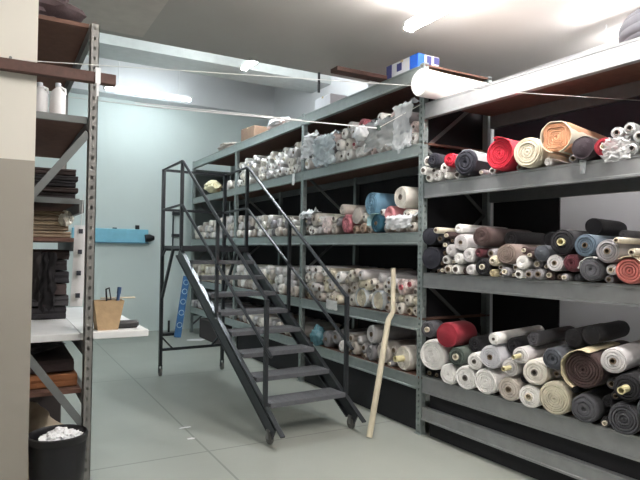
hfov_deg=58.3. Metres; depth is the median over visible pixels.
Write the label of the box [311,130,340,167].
plastic film
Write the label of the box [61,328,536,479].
floor
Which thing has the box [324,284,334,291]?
roll
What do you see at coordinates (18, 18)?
wall
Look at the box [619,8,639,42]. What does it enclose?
roll
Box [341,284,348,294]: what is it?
roll
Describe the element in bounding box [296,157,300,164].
roll
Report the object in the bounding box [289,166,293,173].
roll
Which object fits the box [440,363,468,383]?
roll
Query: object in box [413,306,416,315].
roll
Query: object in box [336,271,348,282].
roll
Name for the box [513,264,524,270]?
roll
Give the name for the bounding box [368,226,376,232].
roll
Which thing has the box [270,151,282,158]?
roll
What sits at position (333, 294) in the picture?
roll
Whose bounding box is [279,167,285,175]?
roll
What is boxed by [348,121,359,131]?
roll
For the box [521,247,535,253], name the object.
roll
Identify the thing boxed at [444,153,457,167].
roll
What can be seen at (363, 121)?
roll
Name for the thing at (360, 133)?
plastic bag
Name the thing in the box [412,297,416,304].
roll
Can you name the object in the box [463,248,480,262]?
roll
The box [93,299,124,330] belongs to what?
paper bag
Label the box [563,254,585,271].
roll
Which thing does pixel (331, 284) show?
roll
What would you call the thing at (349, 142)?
roll
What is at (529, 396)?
roll
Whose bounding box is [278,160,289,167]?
roll
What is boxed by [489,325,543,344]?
roll
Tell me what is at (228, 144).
bundle
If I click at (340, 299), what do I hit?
roll
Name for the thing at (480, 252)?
roll
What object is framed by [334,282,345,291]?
roll
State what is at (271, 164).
roll
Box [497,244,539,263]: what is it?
roll
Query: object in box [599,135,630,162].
film
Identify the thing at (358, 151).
roll
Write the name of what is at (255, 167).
roll
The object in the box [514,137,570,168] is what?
roll
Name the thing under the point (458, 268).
roll
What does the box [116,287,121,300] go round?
marker pen
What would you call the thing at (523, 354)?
roll
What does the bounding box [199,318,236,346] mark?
carton
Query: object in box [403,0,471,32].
fluorescent light
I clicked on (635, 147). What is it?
roll
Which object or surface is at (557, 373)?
roll
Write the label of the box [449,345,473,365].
roll
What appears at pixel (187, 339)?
paper scrap
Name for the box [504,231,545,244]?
roll
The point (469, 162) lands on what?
roll
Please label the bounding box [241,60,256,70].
fluorescent light
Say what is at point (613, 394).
roll
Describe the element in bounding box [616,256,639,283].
roll
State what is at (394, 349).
roll
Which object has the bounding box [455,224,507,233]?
roll
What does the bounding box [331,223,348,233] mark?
roll
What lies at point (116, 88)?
fluorescent light
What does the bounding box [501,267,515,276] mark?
roll
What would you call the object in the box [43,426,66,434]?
film
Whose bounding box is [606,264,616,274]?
roll
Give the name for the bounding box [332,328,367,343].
roll
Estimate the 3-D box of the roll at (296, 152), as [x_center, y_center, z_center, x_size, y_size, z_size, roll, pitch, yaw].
[-0.014,-1.062,7.193,0.724,0.126,0.125,1,-1,-29]
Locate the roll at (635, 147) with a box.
[628,143,639,154]
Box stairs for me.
[158,160,365,443]
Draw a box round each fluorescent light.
[103,70,192,101]
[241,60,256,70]
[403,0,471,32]
[583,24,618,53]
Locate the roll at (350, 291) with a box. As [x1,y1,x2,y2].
[348,287,353,294]
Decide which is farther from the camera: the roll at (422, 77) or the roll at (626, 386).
the roll at (422, 77)
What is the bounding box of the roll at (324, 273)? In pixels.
[322,267,377,275]
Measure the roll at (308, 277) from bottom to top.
0.113 m
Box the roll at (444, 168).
[441,163,455,172]
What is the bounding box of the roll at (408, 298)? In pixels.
[405,294,416,305]
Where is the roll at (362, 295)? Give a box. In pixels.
[355,288,372,306]
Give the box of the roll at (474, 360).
[468,351,485,369]
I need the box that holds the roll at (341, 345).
[339,340,349,351]
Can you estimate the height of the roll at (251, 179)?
0.096 m
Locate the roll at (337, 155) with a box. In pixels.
[335,151,340,162]
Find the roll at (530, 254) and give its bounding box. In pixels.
[527,251,536,258]
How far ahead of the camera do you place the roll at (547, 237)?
4.05 m
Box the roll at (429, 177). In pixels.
[426,174,436,181]
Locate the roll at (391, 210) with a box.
[385,206,417,217]
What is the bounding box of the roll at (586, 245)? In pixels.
[575,234,617,256]
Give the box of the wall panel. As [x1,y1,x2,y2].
[72,225,154,243]
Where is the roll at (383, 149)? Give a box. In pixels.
[376,145,387,152]
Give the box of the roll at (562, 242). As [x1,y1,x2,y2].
[550,229,588,254]
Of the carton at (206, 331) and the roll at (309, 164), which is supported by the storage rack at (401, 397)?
the roll at (309, 164)
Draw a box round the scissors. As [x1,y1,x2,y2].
[105,287,111,300]
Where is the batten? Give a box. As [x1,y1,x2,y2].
[0,56,115,95]
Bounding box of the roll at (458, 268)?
[452,264,469,273]
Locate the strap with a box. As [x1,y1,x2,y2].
[318,72,319,92]
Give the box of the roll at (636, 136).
[633,130,639,142]
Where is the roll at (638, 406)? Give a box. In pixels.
[637,401,639,414]
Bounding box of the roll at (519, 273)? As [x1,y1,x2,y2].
[515,269,528,277]
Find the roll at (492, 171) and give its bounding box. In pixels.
[489,167,503,173]
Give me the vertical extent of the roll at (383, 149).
0.140 m
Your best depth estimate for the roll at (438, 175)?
4.72 m
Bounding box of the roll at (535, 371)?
[523,357,558,384]
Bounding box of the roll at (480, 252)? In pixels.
[475,248,498,257]
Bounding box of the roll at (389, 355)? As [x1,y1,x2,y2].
[377,338,416,362]
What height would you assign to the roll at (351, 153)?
0.122 m
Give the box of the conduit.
[171,212,179,245]
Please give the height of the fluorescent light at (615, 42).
0.265 m
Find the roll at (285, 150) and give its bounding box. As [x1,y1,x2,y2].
[283,147,288,154]
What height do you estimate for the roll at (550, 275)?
0.066 m
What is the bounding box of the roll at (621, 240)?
[613,237,639,244]
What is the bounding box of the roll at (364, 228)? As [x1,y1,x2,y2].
[360,223,368,232]
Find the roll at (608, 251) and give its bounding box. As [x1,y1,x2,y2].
[596,239,639,262]
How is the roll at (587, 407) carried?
on the storage rack at (537, 443)
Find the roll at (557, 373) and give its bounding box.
[553,369,560,377]
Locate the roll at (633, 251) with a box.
[628,248,639,255]
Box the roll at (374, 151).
[371,148,378,154]
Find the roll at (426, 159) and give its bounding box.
[424,156,430,166]
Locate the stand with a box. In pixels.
[163,320,174,335]
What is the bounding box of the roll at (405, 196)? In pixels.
[394,186,417,208]
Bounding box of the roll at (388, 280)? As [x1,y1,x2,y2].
[386,276,416,288]
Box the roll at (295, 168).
[293,164,298,172]
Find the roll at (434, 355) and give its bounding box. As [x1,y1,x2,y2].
[420,338,453,369]
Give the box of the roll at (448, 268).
[444,264,454,273]
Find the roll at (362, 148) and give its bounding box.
[361,143,371,155]
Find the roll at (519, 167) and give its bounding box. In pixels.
[517,164,530,169]
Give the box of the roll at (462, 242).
[454,234,499,250]
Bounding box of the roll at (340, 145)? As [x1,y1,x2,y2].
[336,139,346,150]
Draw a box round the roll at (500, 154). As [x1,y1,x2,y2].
[487,137,519,171]
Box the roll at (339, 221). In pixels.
[336,217,343,225]
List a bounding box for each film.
[38,432,61,440]
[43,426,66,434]
[58,428,83,439]
[300,130,321,159]
[300,207,318,218]
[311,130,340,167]
[363,115,394,152]
[385,212,417,229]
[392,97,418,153]
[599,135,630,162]
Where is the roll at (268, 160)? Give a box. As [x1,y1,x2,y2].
[266,156,273,164]
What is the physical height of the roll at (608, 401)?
0.075 m
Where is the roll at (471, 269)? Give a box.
[466,264,479,274]
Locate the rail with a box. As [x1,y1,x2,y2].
[69,97,419,130]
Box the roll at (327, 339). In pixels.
[322,330,338,346]
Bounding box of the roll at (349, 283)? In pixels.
[345,276,353,286]
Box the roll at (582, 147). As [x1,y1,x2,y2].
[572,136,601,160]
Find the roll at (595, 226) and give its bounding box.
[585,218,626,236]
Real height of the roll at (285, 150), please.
0.107 m
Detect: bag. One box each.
[56,210,73,225]
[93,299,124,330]
[204,180,222,192]
[267,117,289,129]
[310,324,325,345]
[353,124,368,141]
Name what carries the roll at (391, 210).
on the roll
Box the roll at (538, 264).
[533,259,546,268]
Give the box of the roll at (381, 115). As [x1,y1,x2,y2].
[378,113,390,118]
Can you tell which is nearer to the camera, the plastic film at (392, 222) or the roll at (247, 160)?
the plastic film at (392, 222)
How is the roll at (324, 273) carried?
on the roll at (325, 281)
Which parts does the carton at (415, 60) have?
printed panel, printed panel, printed panel, printed panel, printed panel, printed panel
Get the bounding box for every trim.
[69,0,167,36]
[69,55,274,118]
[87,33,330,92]
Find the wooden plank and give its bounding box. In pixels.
[331,66,386,82]
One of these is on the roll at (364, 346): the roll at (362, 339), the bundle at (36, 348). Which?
the roll at (362, 339)
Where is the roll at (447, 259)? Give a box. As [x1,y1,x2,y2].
[443,255,453,263]
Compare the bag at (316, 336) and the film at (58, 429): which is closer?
the film at (58, 429)
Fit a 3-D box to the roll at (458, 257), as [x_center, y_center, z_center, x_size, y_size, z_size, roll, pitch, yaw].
[1.335,0.150,4.697,0.732,0.089,0.093,2,-1,-44]
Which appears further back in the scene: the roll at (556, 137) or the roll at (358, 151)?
the roll at (358, 151)
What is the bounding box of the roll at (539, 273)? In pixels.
[534,269,548,278]
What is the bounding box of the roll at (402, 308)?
[397,302,409,313]
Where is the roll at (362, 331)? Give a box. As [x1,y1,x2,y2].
[349,331,366,335]
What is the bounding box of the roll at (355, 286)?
[352,281,360,292]
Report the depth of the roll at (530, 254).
3.88 m
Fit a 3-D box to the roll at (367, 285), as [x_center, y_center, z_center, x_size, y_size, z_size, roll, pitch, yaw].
[0.767,0.449,5.811,0.724,0.109,0.109,1,-1,-29]
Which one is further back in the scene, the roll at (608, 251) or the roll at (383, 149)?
the roll at (383, 149)
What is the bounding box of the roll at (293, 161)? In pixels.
[291,158,296,164]
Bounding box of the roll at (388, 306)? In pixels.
[385,303,390,311]
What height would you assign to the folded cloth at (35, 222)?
0.023 m
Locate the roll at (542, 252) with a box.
[534,245,560,260]
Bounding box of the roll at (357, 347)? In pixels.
[352,341,362,353]
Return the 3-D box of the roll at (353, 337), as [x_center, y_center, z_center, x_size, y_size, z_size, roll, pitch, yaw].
[0.625,1.010,6.039,0.724,0.085,0.087,1,-1,-29]
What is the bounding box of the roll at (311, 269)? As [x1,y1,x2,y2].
[308,265,358,273]
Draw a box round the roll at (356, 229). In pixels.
[353,225,361,233]
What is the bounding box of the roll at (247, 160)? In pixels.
[245,158,252,164]
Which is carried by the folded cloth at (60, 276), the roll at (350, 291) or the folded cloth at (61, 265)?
the folded cloth at (61, 265)
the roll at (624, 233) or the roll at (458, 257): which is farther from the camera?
the roll at (458, 257)
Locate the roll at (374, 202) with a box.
[365,192,396,214]
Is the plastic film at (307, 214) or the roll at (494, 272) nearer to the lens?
the roll at (494, 272)
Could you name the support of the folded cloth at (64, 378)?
on the storage rack at (60, 136)
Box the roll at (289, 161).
[288,158,293,166]
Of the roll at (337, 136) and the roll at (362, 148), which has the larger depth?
the roll at (337, 136)
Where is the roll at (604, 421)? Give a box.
[601,416,610,426]
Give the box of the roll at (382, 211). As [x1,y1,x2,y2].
[380,209,385,215]
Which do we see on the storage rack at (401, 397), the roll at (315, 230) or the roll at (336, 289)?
the roll at (315, 230)
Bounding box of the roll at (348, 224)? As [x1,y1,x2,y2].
[342,214,360,233]
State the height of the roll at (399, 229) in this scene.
0.124 m
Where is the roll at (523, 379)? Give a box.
[521,374,528,382]
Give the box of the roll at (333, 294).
[330,291,341,300]
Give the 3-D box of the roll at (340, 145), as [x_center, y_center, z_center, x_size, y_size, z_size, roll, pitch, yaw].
[0.509,-1.014,6.334,0.724,0.126,0.128,1,-1,-29]
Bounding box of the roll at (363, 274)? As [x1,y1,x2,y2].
[358,270,417,279]
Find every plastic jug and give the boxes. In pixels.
[36,82,48,111]
[49,83,66,113]
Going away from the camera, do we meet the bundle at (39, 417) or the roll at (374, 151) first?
the bundle at (39, 417)
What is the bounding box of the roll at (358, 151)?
[356,147,363,157]
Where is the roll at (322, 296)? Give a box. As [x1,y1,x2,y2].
[318,293,326,300]
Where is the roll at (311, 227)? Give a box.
[309,226,319,234]
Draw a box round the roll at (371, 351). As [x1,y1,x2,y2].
[366,343,378,360]
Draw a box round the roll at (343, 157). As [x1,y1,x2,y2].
[340,151,347,161]
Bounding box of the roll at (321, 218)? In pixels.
[318,216,330,224]
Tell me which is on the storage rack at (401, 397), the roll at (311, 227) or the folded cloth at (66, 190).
the roll at (311, 227)
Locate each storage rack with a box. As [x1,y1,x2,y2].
[29,14,99,479]
[189,62,491,435]
[421,37,639,479]
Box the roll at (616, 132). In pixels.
[611,127,639,143]
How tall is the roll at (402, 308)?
0.107 m
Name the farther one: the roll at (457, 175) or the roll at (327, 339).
the roll at (327, 339)
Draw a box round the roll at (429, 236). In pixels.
[422,228,442,244]
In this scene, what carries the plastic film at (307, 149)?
on the roll at (309, 164)
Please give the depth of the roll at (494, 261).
4.15 m
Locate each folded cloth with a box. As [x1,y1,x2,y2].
[30,345,73,373]
[30,370,76,389]
[31,306,65,319]
[32,294,68,306]
[33,220,59,225]
[33,225,68,230]
[33,230,70,237]
[33,249,69,259]
[34,179,75,187]
[34,186,77,193]
[34,210,68,215]
[34,215,70,220]
[35,167,75,175]
[35,174,77,181]
[37,192,75,197]
[55,260,66,270]
[55,271,68,282]
[55,283,66,294]
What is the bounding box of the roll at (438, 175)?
[433,170,444,180]
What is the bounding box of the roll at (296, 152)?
[292,147,311,157]
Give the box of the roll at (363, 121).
[359,119,370,124]
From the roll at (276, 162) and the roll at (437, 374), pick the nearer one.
the roll at (437, 374)
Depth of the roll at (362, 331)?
6.04 m
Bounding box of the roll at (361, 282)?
[358,280,365,287]
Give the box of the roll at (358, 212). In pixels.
[352,207,366,223]
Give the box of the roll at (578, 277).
[574,273,587,280]
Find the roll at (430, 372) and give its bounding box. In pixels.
[427,369,440,376]
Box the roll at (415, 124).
[411,121,418,132]
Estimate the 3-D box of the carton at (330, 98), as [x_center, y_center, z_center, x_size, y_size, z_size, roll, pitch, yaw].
[0.142,-1.571,6.663,0.262,0.152,0.360,1,-1,-29]
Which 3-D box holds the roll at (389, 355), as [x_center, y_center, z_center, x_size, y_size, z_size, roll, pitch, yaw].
[0.898,1.058,5.553,0.724,0.201,0.201,1,-1,-29]
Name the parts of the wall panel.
knob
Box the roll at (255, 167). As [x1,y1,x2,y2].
[252,163,260,171]
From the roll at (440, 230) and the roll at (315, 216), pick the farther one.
the roll at (315, 216)
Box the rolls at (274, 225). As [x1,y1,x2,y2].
[191,180,343,336]
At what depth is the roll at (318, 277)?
6.46 m
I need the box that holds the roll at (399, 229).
[396,228,406,231]
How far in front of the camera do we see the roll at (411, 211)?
5.07 m
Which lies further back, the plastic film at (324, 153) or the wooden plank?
the plastic film at (324, 153)
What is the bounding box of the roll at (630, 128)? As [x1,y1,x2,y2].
[624,122,639,135]
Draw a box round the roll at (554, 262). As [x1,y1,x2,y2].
[547,254,568,270]
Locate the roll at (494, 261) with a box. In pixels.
[489,255,503,265]
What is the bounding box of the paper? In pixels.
[326,299,336,310]
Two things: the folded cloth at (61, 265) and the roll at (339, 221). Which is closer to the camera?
the folded cloth at (61, 265)
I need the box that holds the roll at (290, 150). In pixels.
[288,149,293,157]
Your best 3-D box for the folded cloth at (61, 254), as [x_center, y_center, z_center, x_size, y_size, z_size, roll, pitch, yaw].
[-1.917,0.086,3.625,0.564,0.062,0.564,1,-1,-29]
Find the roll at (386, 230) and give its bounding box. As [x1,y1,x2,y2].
[384,226,393,232]
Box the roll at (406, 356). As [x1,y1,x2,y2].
[393,345,416,370]
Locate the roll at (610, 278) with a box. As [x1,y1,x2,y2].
[605,275,622,282]
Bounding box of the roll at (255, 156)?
[253,155,267,162]
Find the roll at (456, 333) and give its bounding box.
[437,320,476,346]
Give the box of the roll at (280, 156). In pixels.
[278,153,283,159]
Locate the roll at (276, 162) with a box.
[274,161,278,168]
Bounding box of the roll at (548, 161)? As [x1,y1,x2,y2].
[544,158,570,165]
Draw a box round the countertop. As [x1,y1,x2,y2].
[31,307,147,342]
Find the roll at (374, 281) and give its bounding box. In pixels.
[370,278,380,285]
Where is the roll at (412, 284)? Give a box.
[407,279,416,288]
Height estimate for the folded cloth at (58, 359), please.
0.062 m
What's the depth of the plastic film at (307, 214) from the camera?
6.64 m
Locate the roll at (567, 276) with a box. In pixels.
[561,273,578,280]
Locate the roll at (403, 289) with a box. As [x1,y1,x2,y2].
[397,279,413,294]
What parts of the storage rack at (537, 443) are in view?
panel, kick panel, panel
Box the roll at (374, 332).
[367,324,416,342]
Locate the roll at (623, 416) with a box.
[608,398,639,434]
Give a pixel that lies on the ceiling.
(496, 39)
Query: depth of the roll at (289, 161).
7.22 m
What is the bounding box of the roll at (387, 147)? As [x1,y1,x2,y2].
[385,145,391,150]
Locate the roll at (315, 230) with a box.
[312,228,322,234]
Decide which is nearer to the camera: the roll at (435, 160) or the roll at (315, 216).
the roll at (435, 160)
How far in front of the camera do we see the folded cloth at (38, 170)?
3.18 m
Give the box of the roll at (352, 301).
[349,293,357,305]
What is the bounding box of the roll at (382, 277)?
[378,273,417,282]
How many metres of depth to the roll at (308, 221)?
6.69 m
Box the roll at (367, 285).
[364,279,375,289]
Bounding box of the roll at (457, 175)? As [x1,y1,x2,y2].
[454,171,467,178]
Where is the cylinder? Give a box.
[119,320,138,327]
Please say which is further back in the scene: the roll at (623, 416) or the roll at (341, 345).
the roll at (341, 345)
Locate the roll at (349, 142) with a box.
[345,138,354,149]
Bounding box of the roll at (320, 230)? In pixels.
[318,226,328,234]
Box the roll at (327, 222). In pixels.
[322,217,333,234]
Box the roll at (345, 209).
[340,204,364,215]
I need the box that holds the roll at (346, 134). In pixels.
[342,128,353,138]
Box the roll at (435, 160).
[428,153,445,168]
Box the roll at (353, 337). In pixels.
[349,333,366,341]
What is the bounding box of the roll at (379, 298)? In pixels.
[372,290,399,309]
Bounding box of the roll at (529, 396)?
[519,378,559,407]
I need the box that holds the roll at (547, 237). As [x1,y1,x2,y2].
[544,232,554,244]
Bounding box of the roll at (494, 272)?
[490,269,500,276]
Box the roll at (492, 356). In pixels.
[480,343,512,368]
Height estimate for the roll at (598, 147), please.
0.119 m
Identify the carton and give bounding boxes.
[29,395,60,421]
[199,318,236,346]
[241,125,267,141]
[315,93,346,109]
[368,81,378,86]
[386,53,438,78]
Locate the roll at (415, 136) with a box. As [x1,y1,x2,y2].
[411,132,418,143]
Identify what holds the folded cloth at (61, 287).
on the folded cloth at (60, 300)
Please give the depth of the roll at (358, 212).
5.81 m
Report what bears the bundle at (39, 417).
on the storage rack at (60, 136)
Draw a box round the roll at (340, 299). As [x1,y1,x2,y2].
[335,295,344,303]
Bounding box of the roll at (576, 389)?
[571,386,588,392]
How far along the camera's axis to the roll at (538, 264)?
3.90 m
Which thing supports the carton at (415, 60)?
on the storage rack at (401, 397)
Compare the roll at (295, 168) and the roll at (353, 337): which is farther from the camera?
the roll at (295, 168)
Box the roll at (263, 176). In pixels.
[260,173,267,180]
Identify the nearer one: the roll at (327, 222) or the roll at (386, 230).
the roll at (386, 230)
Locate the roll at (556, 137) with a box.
[540,121,607,157]
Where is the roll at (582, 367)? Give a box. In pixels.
[561,340,639,387]
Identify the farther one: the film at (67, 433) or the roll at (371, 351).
the roll at (371, 351)
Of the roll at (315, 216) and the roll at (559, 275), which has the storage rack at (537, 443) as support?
the roll at (559, 275)
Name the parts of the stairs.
leg, rail post, rail, rail, handrail, rail post, rail, leg, rail post, rail post, handrail, rail post, rail, rail post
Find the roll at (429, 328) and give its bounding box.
[421,320,442,337]
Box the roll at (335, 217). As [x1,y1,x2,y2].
[332,215,343,222]
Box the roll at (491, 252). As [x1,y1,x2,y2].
[488,249,497,256]
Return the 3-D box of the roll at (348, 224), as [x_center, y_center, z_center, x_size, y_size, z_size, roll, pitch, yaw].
[0.584,-0.161,6.164,0.722,0.202,0.194,1,-1,-29]
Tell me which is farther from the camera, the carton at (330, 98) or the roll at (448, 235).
the carton at (330, 98)
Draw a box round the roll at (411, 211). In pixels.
[406,209,417,221]
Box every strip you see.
[174,276,188,337]
[292,173,294,184]
[579,160,585,173]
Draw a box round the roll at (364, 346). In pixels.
[362,343,376,351]
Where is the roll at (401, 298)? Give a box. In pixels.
[398,295,405,301]
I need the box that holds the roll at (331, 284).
[329,280,334,289]
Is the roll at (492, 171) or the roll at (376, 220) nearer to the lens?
the roll at (492, 171)
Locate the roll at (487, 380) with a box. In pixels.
[475,367,508,394]
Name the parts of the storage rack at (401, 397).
post, panel, post, post, panel, kick panel, post, post, panel, post, kick panel, panel, post, panel, post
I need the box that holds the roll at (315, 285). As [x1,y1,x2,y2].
[311,282,323,290]
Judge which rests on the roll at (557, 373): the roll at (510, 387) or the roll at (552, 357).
the roll at (552, 357)
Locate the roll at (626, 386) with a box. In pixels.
[613,368,639,400]
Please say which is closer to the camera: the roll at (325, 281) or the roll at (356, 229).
the roll at (356, 229)
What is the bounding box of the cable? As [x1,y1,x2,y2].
[17,59,639,100]
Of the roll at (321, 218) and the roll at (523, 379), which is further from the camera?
the roll at (321, 218)
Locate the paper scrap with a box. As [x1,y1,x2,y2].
[187,339,204,340]
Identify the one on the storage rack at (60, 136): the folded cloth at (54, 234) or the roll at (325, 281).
the folded cloth at (54, 234)
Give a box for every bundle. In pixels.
[27,402,61,479]
[30,342,64,354]
[38,0,86,21]
[217,142,238,150]
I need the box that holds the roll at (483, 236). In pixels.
[473,227,530,246]
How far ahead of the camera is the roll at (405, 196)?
5.17 m
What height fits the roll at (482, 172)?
0.052 m
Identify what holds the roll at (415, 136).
on the storage rack at (401, 397)
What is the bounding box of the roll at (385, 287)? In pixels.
[383,281,388,292]
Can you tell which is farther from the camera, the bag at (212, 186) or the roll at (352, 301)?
the bag at (212, 186)
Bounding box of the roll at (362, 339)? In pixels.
[357,335,370,343]
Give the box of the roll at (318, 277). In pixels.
[314,273,324,281]
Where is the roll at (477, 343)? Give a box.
[469,334,491,351]
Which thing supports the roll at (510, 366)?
on the roll at (510, 387)
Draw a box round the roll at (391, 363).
[388,360,397,366]
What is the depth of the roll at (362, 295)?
5.68 m
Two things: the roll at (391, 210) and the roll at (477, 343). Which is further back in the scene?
the roll at (391, 210)
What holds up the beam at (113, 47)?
attached to the wall at (575, 211)
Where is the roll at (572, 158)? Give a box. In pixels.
[569,154,579,162]
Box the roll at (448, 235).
[444,232,473,238]
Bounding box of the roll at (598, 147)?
[594,138,608,155]
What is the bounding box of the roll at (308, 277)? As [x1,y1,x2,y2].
[305,273,311,281]
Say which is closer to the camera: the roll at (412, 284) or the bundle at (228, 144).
the roll at (412, 284)
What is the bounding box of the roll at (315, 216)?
[311,213,340,225]
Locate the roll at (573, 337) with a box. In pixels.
[564,323,601,346]
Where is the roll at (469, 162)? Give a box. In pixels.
[455,149,490,176]
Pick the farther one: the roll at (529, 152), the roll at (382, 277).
the roll at (382, 277)
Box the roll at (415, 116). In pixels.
[409,112,418,123]
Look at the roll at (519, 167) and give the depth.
4.07 m
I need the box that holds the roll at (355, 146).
[353,140,361,149]
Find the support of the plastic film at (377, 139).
hanging from the roll
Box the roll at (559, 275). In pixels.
[557,273,564,280]
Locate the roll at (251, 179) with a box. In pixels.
[249,177,255,183]
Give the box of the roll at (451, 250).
[446,244,463,256]
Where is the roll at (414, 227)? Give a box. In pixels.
[410,222,417,231]
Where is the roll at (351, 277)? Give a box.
[348,270,359,281]
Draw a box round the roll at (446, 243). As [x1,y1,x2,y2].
[443,241,451,248]
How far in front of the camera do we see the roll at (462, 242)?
4.43 m
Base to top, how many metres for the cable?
0.256 m
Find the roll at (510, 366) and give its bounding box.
[501,357,525,375]
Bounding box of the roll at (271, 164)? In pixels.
[268,163,273,170]
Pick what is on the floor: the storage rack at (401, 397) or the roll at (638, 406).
the storage rack at (401, 397)
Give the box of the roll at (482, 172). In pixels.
[479,169,489,175]
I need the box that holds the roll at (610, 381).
[607,367,639,388]
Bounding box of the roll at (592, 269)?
[578,257,617,281]
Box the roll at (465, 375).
[456,365,486,389]
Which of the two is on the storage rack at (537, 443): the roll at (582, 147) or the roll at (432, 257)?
the roll at (582, 147)
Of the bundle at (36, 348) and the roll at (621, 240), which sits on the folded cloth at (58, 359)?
the bundle at (36, 348)
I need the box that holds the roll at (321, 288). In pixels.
[318,285,327,292]
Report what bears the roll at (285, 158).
on the roll at (282, 169)
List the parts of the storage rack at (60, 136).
post, sample strip, post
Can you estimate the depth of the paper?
6.14 m
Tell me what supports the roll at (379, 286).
on the roll at (379, 298)
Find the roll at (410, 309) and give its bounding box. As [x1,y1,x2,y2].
[407,306,413,314]
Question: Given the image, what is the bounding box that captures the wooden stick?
[101,297,134,298]
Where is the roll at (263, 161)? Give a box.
[261,159,267,165]
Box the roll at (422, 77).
[411,68,488,99]
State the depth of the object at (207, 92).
10.81 m
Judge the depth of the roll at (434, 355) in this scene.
4.66 m
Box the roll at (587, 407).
[571,384,613,422]
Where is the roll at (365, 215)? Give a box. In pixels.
[362,212,368,221]
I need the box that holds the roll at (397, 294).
[396,293,400,301]
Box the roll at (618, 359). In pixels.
[601,340,639,372]
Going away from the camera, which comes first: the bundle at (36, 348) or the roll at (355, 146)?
the bundle at (36, 348)
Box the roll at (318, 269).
[315,266,368,272]
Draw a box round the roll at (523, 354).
[511,340,566,363]
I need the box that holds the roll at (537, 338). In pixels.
[527,326,573,345]
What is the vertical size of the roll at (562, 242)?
0.167 m
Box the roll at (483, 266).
[476,258,498,275]
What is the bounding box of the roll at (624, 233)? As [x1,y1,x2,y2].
[619,230,639,238]
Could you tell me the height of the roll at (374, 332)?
0.178 m
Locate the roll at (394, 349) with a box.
[392,344,416,354]
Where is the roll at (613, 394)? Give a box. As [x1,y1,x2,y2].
[611,391,619,399]
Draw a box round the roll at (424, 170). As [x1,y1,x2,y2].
[420,166,432,174]
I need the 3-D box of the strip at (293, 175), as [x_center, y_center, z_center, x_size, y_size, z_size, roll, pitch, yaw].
[-0.327,-0.742,7.022,0.009,0.150,0.073,1,-1,-29]
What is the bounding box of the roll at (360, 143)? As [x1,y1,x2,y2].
[355,140,364,145]
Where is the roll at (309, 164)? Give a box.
[305,158,315,169]
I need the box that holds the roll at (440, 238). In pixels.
[437,234,450,242]
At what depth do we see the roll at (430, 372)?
4.79 m
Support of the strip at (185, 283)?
on the floor
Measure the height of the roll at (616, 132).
0.075 m
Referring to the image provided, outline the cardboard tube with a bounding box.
[366,268,395,437]
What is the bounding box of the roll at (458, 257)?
[454,253,475,263]
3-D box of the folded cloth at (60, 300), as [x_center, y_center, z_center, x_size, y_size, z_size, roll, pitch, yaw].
[-1.921,0.369,3.620,0.564,0.063,0.567,1,-1,-29]
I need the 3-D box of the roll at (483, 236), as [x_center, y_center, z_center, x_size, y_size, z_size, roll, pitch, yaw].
[1.458,-0.017,4.506,0.732,0.151,0.154,2,-1,-44]
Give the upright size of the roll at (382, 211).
0.065 m
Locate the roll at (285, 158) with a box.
[283,154,288,163]
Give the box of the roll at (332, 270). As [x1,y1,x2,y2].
[329,268,384,273]
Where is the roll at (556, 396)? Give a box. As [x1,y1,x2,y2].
[539,378,606,414]
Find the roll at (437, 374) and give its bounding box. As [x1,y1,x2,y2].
[435,370,440,377]
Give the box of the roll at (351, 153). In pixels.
[346,149,356,159]
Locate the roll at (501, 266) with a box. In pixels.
[499,264,513,269]
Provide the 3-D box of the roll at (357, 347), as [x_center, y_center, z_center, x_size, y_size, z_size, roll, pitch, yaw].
[0.661,1.100,5.973,0.722,0.132,0.137,1,-1,-29]
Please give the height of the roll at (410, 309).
0.079 m
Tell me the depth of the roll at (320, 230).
6.47 m
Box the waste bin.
[28,424,88,479]
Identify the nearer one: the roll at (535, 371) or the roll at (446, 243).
the roll at (535, 371)
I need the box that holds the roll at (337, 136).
[331,131,346,142]
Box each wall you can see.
[0,0,38,479]
[33,91,266,330]
[267,39,639,366]
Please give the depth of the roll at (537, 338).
4.06 m
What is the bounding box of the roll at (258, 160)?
[256,157,266,163]
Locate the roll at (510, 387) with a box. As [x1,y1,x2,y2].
[499,373,530,400]
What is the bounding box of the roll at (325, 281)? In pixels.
[323,276,328,284]
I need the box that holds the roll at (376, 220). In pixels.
[367,213,386,232]
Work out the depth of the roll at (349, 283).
5.95 m
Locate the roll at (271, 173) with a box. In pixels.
[268,171,274,178]
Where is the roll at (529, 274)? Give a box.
[525,269,536,278]
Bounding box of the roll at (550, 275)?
[545,270,579,279]
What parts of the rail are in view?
cord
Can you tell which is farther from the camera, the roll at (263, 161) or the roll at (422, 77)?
the roll at (263, 161)
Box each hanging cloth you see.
[32,252,47,300]
[38,252,57,312]
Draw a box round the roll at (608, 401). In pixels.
[602,393,622,406]
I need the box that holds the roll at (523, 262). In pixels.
[516,255,536,268]
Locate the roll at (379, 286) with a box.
[376,283,383,289]
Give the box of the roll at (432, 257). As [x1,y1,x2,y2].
[422,247,444,268]
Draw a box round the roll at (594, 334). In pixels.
[582,320,629,344]
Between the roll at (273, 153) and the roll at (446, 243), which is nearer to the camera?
the roll at (446, 243)
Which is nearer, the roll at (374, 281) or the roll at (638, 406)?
the roll at (638, 406)
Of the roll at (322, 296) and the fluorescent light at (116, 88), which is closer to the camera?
the roll at (322, 296)
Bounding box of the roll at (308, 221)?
[305,218,312,224]
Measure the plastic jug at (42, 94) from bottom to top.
0.200 m
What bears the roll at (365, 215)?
on the roll at (364, 228)
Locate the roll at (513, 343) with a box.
[507,334,530,353]
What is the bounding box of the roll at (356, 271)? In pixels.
[353,268,412,276]
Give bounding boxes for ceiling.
[100,0,639,81]
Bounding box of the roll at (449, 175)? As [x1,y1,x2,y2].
[444,171,455,179]
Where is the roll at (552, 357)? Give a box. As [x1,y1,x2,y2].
[543,342,602,369]
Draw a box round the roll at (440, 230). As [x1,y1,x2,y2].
[434,227,455,233]

